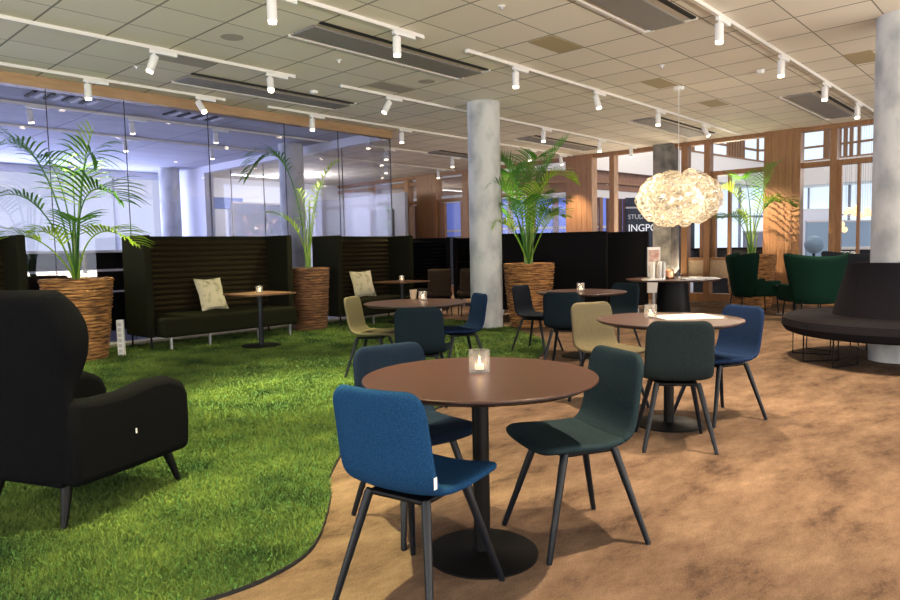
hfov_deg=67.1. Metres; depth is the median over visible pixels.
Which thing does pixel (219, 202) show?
noticeboard
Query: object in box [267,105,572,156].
track
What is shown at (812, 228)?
divider
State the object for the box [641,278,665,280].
magazine
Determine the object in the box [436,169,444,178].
track spotlight
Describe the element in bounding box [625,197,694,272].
shop sign
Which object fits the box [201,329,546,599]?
trim
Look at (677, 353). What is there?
shell chair
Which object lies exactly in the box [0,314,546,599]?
artificial grass
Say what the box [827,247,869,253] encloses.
countertop
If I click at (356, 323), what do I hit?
shell chair
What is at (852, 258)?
armchair
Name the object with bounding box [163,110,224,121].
ceiling vent
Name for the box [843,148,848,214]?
pendant bulb
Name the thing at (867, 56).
ceiling hatch
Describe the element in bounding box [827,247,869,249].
countertop
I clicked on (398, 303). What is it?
round table
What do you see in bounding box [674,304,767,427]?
shell chair
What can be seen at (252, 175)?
diffuser
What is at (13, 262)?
sofa
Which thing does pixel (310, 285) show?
pot
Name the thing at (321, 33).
unit
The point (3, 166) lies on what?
window
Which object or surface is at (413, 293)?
paper cup
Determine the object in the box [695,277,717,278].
magazine
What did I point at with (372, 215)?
wall partition
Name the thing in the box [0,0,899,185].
ceiling
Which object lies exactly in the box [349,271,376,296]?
cushion
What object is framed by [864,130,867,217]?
pendant bulb
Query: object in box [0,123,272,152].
track
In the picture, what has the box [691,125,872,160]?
window
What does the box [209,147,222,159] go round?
track spotlight
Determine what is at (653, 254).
picture
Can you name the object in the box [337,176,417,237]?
window
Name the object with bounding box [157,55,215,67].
ceiling hatch
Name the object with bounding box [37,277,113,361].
pot
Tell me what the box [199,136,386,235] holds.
glass wall
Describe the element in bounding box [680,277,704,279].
magazine
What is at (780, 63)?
track spotlight
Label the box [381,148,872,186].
wall
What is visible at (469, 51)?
track
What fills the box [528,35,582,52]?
ceiling hatch
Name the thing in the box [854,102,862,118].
track spotlight
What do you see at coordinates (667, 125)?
unit
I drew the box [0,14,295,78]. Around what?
track
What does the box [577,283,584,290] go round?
candle holder
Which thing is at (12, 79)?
glass wall
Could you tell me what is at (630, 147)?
track spotlight
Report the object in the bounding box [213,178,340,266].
wall
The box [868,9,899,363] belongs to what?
concrete column
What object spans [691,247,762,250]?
countertop
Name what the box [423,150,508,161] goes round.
unit
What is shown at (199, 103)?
track spotlight
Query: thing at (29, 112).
track spotlight
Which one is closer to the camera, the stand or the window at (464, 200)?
the stand
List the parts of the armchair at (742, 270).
backrest, armrest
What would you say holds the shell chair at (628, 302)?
on the floor
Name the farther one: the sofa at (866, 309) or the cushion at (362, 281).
the cushion at (362, 281)
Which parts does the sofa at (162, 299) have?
leg, ribbed backrest, panel, leg, seat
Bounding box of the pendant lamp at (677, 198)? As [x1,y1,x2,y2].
[635,86,723,226]
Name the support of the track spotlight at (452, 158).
attached to the track at (369, 144)
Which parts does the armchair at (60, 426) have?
leg, seat, backrest, leg, armrest, armrest, leg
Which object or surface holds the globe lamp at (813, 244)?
on the floor
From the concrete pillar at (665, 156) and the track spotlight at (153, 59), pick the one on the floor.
the concrete pillar at (665, 156)
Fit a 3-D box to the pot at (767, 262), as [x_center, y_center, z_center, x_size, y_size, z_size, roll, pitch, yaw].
[6.084,-0.390,13.707,0.956,1.054,0.956,-1,4,7]
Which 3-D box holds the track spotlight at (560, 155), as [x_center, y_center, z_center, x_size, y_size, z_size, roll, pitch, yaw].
[2.806,-3.469,16.847,0.086,0.264,0.310,3,6,42]
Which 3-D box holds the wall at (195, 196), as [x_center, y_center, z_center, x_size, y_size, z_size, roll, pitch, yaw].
[-7.230,-1.778,18.908,2.300,3.600,0.250,3,6,42]
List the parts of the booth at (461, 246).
ribbed backrest, panel, seat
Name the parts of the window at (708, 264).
sill panel, sill, sill, sill panel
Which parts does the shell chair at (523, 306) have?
leg, backrest, seat, leg, leg, leg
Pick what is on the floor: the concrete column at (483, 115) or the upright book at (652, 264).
the concrete column at (483, 115)
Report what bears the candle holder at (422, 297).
on the round table at (398, 303)
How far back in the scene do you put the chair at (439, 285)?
13.07 m
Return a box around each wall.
[0,71,393,347]
[179,168,215,235]
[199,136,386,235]
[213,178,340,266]
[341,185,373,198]
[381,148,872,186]
[381,171,693,283]
[416,173,441,237]
[565,154,596,231]
[763,127,804,303]
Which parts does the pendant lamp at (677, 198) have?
core frame, cord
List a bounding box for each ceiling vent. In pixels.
[24,90,100,105]
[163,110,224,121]
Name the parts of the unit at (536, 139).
edge rail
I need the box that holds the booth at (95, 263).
[26,250,126,330]
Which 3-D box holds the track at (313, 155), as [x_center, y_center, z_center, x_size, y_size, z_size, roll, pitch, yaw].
[-1.553,-3.611,17.976,0.044,0.040,5.024,3,6,42]
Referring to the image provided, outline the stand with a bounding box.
[647,247,659,311]
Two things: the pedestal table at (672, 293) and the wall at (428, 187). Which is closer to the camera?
the pedestal table at (672, 293)
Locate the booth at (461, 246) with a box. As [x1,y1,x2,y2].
[453,238,470,305]
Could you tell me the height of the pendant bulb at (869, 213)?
4.141 m
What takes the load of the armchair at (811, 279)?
on the floor
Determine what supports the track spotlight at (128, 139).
attached to the track at (2, 124)
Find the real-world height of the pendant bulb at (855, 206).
3.948 m
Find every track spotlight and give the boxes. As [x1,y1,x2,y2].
[25,105,48,123]
[83,78,108,99]
[122,138,138,151]
[128,118,146,134]
[146,49,176,73]
[195,96,215,113]
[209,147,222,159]
[212,128,228,143]
[266,72,287,92]
[267,0,296,24]
[309,114,324,130]
[382,96,401,114]
[384,148,394,159]
[384,164,393,173]
[392,30,415,56]
[399,129,411,143]
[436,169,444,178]
[450,157,459,167]
[512,66,528,88]
[541,128,551,141]
[559,154,566,164]
[593,91,605,109]
[598,140,605,151]
[629,146,636,157]
[656,110,665,125]
[702,124,710,136]
[715,16,730,44]
[777,54,789,77]
[821,82,830,100]
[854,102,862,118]
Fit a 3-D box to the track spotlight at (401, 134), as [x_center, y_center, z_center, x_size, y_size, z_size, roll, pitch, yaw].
[-0.841,-3.098,12.882,0.086,0.261,0.310,3,6,42]
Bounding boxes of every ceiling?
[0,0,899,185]
[597,170,871,187]
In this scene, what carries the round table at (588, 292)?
on the floor
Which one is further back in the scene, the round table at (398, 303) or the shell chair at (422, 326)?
the round table at (398, 303)
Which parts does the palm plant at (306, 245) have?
stem, stem, stem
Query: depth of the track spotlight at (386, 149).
15.14 m
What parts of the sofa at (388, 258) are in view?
panel, ribbed backrest, seat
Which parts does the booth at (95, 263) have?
cap rail, rail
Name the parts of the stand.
post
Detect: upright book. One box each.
[650,262,654,277]
[655,262,658,277]
[656,261,661,277]
[662,262,665,278]
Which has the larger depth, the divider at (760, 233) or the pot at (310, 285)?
the divider at (760, 233)
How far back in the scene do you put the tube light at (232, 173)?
19.69 m
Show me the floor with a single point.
(801, 502)
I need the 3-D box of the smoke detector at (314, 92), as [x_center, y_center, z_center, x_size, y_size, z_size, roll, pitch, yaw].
[-1.957,-2.991,9.771,0.120,0.040,0.120,3,6,42]
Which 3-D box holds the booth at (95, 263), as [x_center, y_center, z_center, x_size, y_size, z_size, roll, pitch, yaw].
[-6.882,-0.089,10.950,0.770,1.380,3.060,3,6,42]
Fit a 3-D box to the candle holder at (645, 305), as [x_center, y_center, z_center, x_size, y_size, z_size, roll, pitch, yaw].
[1.451,0.082,4.910,0.090,0.095,0.090,3,6,42]
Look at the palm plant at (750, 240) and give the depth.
13.50 m
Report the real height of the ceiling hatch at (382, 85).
0.005 m
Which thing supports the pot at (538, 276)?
on the floor
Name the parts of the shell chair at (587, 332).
leg, backrest, seat, leg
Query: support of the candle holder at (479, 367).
on the round table at (510, 381)
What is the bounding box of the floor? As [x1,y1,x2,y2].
[0,276,899,599]
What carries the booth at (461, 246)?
on the floor
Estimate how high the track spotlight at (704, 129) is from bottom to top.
0.234 m
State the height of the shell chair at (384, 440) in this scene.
0.822 m
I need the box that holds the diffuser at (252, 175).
[231,174,277,177]
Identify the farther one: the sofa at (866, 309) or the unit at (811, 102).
the unit at (811, 102)
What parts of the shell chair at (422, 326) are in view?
backrest, seat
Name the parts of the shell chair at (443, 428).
leg, backrest, leg, seat, leg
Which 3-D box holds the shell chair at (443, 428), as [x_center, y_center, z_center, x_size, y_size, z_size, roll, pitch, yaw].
[-0.170,0.640,3.213,0.458,0.822,0.516,-4,5,-34]
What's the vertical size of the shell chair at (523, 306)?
0.822 m
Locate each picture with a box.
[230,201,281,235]
[649,250,658,272]
[658,315,684,318]
[692,316,712,317]
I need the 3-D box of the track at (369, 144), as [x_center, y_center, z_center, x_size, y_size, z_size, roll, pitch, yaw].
[-0.079,-3.541,16.626,0.044,0.040,5.024,3,6,42]
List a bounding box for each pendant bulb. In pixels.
[842,134,847,232]
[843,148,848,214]
[848,127,853,213]
[852,143,856,215]
[853,152,857,210]
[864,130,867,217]
[864,163,870,212]
[867,145,871,216]
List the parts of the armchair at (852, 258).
backrest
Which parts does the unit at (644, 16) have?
edge rail, perforated panel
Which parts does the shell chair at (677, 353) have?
leg, leg, seat, backrest, leg, leg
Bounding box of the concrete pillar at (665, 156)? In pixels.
[653,143,679,299]
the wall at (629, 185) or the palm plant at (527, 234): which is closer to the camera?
the palm plant at (527, 234)
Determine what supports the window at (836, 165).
in the wall at (782, 222)
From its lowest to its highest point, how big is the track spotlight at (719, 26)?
0.261 m
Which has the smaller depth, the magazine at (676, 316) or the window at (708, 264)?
the magazine at (676, 316)
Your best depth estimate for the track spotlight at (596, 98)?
9.99 m
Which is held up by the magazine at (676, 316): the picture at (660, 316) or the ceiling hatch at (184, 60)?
the picture at (660, 316)
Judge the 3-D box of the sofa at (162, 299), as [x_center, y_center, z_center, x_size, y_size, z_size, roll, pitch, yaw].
[-3.429,-0.177,10.028,0.960,1.546,2.320,3,6,42]
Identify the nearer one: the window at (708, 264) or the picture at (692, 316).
the picture at (692, 316)
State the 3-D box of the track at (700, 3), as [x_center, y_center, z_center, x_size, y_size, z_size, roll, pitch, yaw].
[1.804,-2.775,5.843,0.044,0.040,18.424,3,6,42]
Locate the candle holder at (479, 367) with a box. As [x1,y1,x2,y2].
[469,349,489,373]
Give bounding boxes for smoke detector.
[310,90,317,94]
[756,69,764,73]
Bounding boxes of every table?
[223,291,295,347]
[362,357,598,579]
[364,298,467,308]
[374,280,429,323]
[537,289,626,358]
[597,312,745,432]
[626,277,721,312]
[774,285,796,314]
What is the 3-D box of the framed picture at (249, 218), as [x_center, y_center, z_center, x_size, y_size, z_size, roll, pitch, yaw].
[-5.989,-2.443,21.756,0.060,1.350,2.240,3,6,42]
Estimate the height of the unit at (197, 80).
0.030 m
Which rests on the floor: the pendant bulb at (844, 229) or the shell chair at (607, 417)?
the shell chair at (607, 417)
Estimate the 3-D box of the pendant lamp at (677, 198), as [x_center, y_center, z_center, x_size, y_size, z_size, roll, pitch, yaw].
[3.391,-2.111,10.079,1.241,2.062,1.230,-4,5,-30]
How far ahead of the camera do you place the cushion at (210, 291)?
10.12 m
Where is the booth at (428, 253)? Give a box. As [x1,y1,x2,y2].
[413,237,450,310]
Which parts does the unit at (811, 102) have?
edge rail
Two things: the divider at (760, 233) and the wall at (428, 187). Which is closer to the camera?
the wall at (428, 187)
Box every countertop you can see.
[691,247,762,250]
[691,247,762,292]
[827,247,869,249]
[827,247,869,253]
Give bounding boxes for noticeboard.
[214,197,242,208]
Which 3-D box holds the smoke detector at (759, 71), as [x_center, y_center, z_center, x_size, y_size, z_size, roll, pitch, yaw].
[4.172,-3.067,9.112,0.100,0.045,0.100,3,6,42]
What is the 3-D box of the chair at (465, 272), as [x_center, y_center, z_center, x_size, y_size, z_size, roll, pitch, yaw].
[0.402,-0.164,13.201,0.480,0.917,0.491,-2,4,-7]
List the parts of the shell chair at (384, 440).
leg, backrest, leg, leg, seat, leg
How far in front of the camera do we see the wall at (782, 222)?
14.05 m
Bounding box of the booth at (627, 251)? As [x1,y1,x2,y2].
[608,231,648,310]
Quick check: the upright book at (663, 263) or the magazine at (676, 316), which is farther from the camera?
the upright book at (663, 263)
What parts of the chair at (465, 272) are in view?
seat, backrest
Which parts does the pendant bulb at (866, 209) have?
bulb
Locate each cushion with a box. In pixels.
[193,278,228,310]
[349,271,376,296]
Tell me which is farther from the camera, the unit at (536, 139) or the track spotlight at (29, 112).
the unit at (536, 139)
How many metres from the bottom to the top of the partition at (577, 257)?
1.546 m
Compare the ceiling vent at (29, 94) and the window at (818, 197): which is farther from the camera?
the window at (818, 197)
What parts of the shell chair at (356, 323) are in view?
leg, backrest, seat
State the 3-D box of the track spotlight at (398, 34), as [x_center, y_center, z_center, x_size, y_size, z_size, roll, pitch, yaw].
[-0.482,-2.677,7.144,0.086,0.261,0.310,3,6,42]
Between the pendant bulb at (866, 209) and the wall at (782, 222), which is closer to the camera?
the wall at (782, 222)
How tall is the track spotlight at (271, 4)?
0.261 m
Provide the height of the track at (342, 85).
0.040 m
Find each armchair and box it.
[0,290,187,529]
[725,252,780,312]
[778,252,848,314]
[817,251,869,307]
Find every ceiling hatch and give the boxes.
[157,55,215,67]
[367,81,413,92]
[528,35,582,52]
[641,78,676,88]
[697,99,728,106]
[843,50,874,64]
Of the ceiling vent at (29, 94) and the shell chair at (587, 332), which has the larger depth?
the ceiling vent at (29, 94)
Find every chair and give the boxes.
[332,384,504,599]
[344,296,394,377]
[351,342,472,550]
[394,307,451,407]
[424,269,452,315]
[444,293,487,357]
[457,268,470,315]
[502,345,650,565]
[511,284,563,353]
[543,292,589,360]
[567,301,649,407]
[610,283,641,346]
[634,321,718,454]
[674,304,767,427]
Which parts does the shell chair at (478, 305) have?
leg, seat, leg, backrest, leg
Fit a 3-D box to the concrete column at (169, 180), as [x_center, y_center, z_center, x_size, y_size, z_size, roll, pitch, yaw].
[-7.504,-1.728,18.314,0.520,3.600,0.520,3,6,42]
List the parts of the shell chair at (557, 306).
leg, leg, backrest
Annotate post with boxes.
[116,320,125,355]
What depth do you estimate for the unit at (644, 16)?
6.70 m
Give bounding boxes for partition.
[315,192,408,235]
[502,231,607,314]
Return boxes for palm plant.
[0,120,153,278]
[238,143,338,267]
[485,135,579,263]
[704,159,801,253]
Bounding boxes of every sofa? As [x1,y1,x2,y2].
[0,235,28,289]
[121,235,296,349]
[312,235,417,326]
[781,261,899,367]
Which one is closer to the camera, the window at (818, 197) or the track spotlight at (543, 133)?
the track spotlight at (543, 133)
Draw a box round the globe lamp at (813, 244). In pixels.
[804,236,823,255]
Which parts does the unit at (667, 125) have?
edge rail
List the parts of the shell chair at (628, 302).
leg, seat, backrest, leg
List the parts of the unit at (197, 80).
edge rail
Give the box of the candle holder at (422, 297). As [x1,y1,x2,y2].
[418,291,426,299]
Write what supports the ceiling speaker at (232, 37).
attached to the ceiling at (615, 57)
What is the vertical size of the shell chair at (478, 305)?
0.822 m
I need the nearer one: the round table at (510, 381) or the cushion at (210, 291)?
the round table at (510, 381)
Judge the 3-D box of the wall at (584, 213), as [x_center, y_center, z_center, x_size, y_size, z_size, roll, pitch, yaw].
[3.388,-1.893,17.484,0.770,3.600,0.265,3,6,42]
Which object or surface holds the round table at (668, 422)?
on the floor
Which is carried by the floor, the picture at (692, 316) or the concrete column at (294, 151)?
the concrete column at (294, 151)
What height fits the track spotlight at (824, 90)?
0.261 m
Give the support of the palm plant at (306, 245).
on the pot at (310, 285)
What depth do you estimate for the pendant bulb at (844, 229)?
22.18 m
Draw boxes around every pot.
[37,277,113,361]
[292,267,329,330]
[503,262,554,327]
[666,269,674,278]
[725,254,776,307]
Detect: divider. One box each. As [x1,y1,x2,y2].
[742,231,762,246]
[803,208,828,254]
[805,220,870,255]
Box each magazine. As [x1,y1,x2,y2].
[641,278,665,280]
[650,314,723,319]
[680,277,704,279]
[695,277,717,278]
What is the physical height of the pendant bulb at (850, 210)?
4.041 m
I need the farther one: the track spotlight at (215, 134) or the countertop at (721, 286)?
the countertop at (721, 286)
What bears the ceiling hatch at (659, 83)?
attached to the ceiling at (615, 57)
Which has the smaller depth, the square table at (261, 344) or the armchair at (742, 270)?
the square table at (261, 344)
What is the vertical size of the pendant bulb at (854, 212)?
4.121 m
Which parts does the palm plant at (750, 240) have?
stem, stem, stem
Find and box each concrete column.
[158,167,181,235]
[278,142,305,267]
[467,99,502,328]
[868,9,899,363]
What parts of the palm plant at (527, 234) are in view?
stem, stem, stem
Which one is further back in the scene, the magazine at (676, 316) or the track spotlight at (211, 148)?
the track spotlight at (211, 148)
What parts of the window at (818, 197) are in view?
frame, frame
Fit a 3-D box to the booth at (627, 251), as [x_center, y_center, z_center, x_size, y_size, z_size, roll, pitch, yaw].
[3.057,-0.539,13.251,1.550,1.546,1.090,0,4,15]
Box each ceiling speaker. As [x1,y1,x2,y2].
[220,33,243,40]
[418,79,434,83]
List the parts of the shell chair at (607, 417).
leg, leg, seat, leg, backrest, leg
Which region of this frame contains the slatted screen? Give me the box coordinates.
[606,199,624,231]
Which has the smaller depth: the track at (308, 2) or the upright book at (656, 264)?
the track at (308, 2)
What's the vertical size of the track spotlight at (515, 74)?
0.261 m
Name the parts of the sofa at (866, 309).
leg, leg, leg, seat, leg, backrest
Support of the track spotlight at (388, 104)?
hanging from the track at (342, 85)
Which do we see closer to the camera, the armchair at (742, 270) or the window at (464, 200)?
the armchair at (742, 270)
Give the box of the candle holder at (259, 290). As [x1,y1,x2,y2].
[256,286,262,292]
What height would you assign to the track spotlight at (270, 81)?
0.257 m
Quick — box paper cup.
[410,290,416,298]
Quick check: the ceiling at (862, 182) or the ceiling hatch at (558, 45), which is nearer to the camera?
the ceiling hatch at (558, 45)
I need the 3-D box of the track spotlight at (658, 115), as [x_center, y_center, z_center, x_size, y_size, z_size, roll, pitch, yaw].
[3.603,-3.094,11.587,0.086,0.261,0.310,3,6,42]
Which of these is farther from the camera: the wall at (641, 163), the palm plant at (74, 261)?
the wall at (641, 163)
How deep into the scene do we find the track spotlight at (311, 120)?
11.28 m
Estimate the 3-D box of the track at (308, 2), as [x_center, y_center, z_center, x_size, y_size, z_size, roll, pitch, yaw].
[-3.298,-2.536,4.075,0.044,0.040,8.904,3,6,42]
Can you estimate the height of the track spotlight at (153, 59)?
0.263 m
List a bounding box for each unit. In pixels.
[171,73,356,110]
[288,21,490,79]
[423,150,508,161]
[514,135,602,151]
[574,0,697,33]
[628,116,715,137]
[779,91,860,119]
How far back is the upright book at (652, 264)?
10.62 m
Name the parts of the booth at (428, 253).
panel, ribbed backrest, seat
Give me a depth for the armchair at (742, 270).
12.24 m
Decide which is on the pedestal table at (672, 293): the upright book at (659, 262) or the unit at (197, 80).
the upright book at (659, 262)
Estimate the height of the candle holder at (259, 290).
0.095 m
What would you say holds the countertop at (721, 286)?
on the floor
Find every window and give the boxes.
[0,163,158,249]
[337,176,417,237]
[437,157,565,291]
[593,133,763,301]
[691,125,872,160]
[694,183,871,247]
[801,119,873,305]
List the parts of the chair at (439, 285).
seat, backrest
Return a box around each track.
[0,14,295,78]
[0,62,224,101]
[0,99,329,142]
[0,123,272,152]
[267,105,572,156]
[297,0,424,39]
[313,155,454,170]
[340,84,639,147]
[368,144,504,163]
[465,49,740,134]
[690,0,873,112]
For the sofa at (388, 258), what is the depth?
12.39 m
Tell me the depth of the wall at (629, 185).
24.36 m
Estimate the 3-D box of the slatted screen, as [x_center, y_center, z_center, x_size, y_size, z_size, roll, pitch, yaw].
[5.234,-1.786,21.248,0.720,2.750,0.104,-2,4,-17]
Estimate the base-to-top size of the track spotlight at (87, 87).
0.261 m
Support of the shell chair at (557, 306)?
on the floor
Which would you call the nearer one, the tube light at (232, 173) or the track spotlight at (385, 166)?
the track spotlight at (385, 166)
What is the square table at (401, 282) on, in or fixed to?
on the floor
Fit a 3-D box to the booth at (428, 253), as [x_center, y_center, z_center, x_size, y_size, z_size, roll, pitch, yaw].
[-0.936,-0.566,14.725,1.900,1.546,1.040,-1,4,0]
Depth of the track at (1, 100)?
11.50 m
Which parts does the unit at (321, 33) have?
edge rail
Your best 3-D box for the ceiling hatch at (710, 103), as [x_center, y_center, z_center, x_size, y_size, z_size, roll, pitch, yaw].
[4.355,-3.249,11.215,0.300,0.005,0.580,3,6,42]
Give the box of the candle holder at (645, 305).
[644,304,656,317]
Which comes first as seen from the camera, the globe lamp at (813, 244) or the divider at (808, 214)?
the globe lamp at (813, 244)
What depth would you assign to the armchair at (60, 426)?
3.15 m
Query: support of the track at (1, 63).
attached to the ceiling at (615, 57)
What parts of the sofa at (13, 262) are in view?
ribbed backrest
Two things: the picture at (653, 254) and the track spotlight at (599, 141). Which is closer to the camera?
the picture at (653, 254)
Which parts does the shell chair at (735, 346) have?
leg, leg, leg, seat, backrest, leg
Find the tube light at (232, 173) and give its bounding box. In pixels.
[231,172,278,177]
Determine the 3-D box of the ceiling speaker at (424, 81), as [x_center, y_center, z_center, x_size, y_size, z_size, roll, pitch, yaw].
[-0.325,-3.010,9.345,0.240,0.006,0.240,3,6,42]

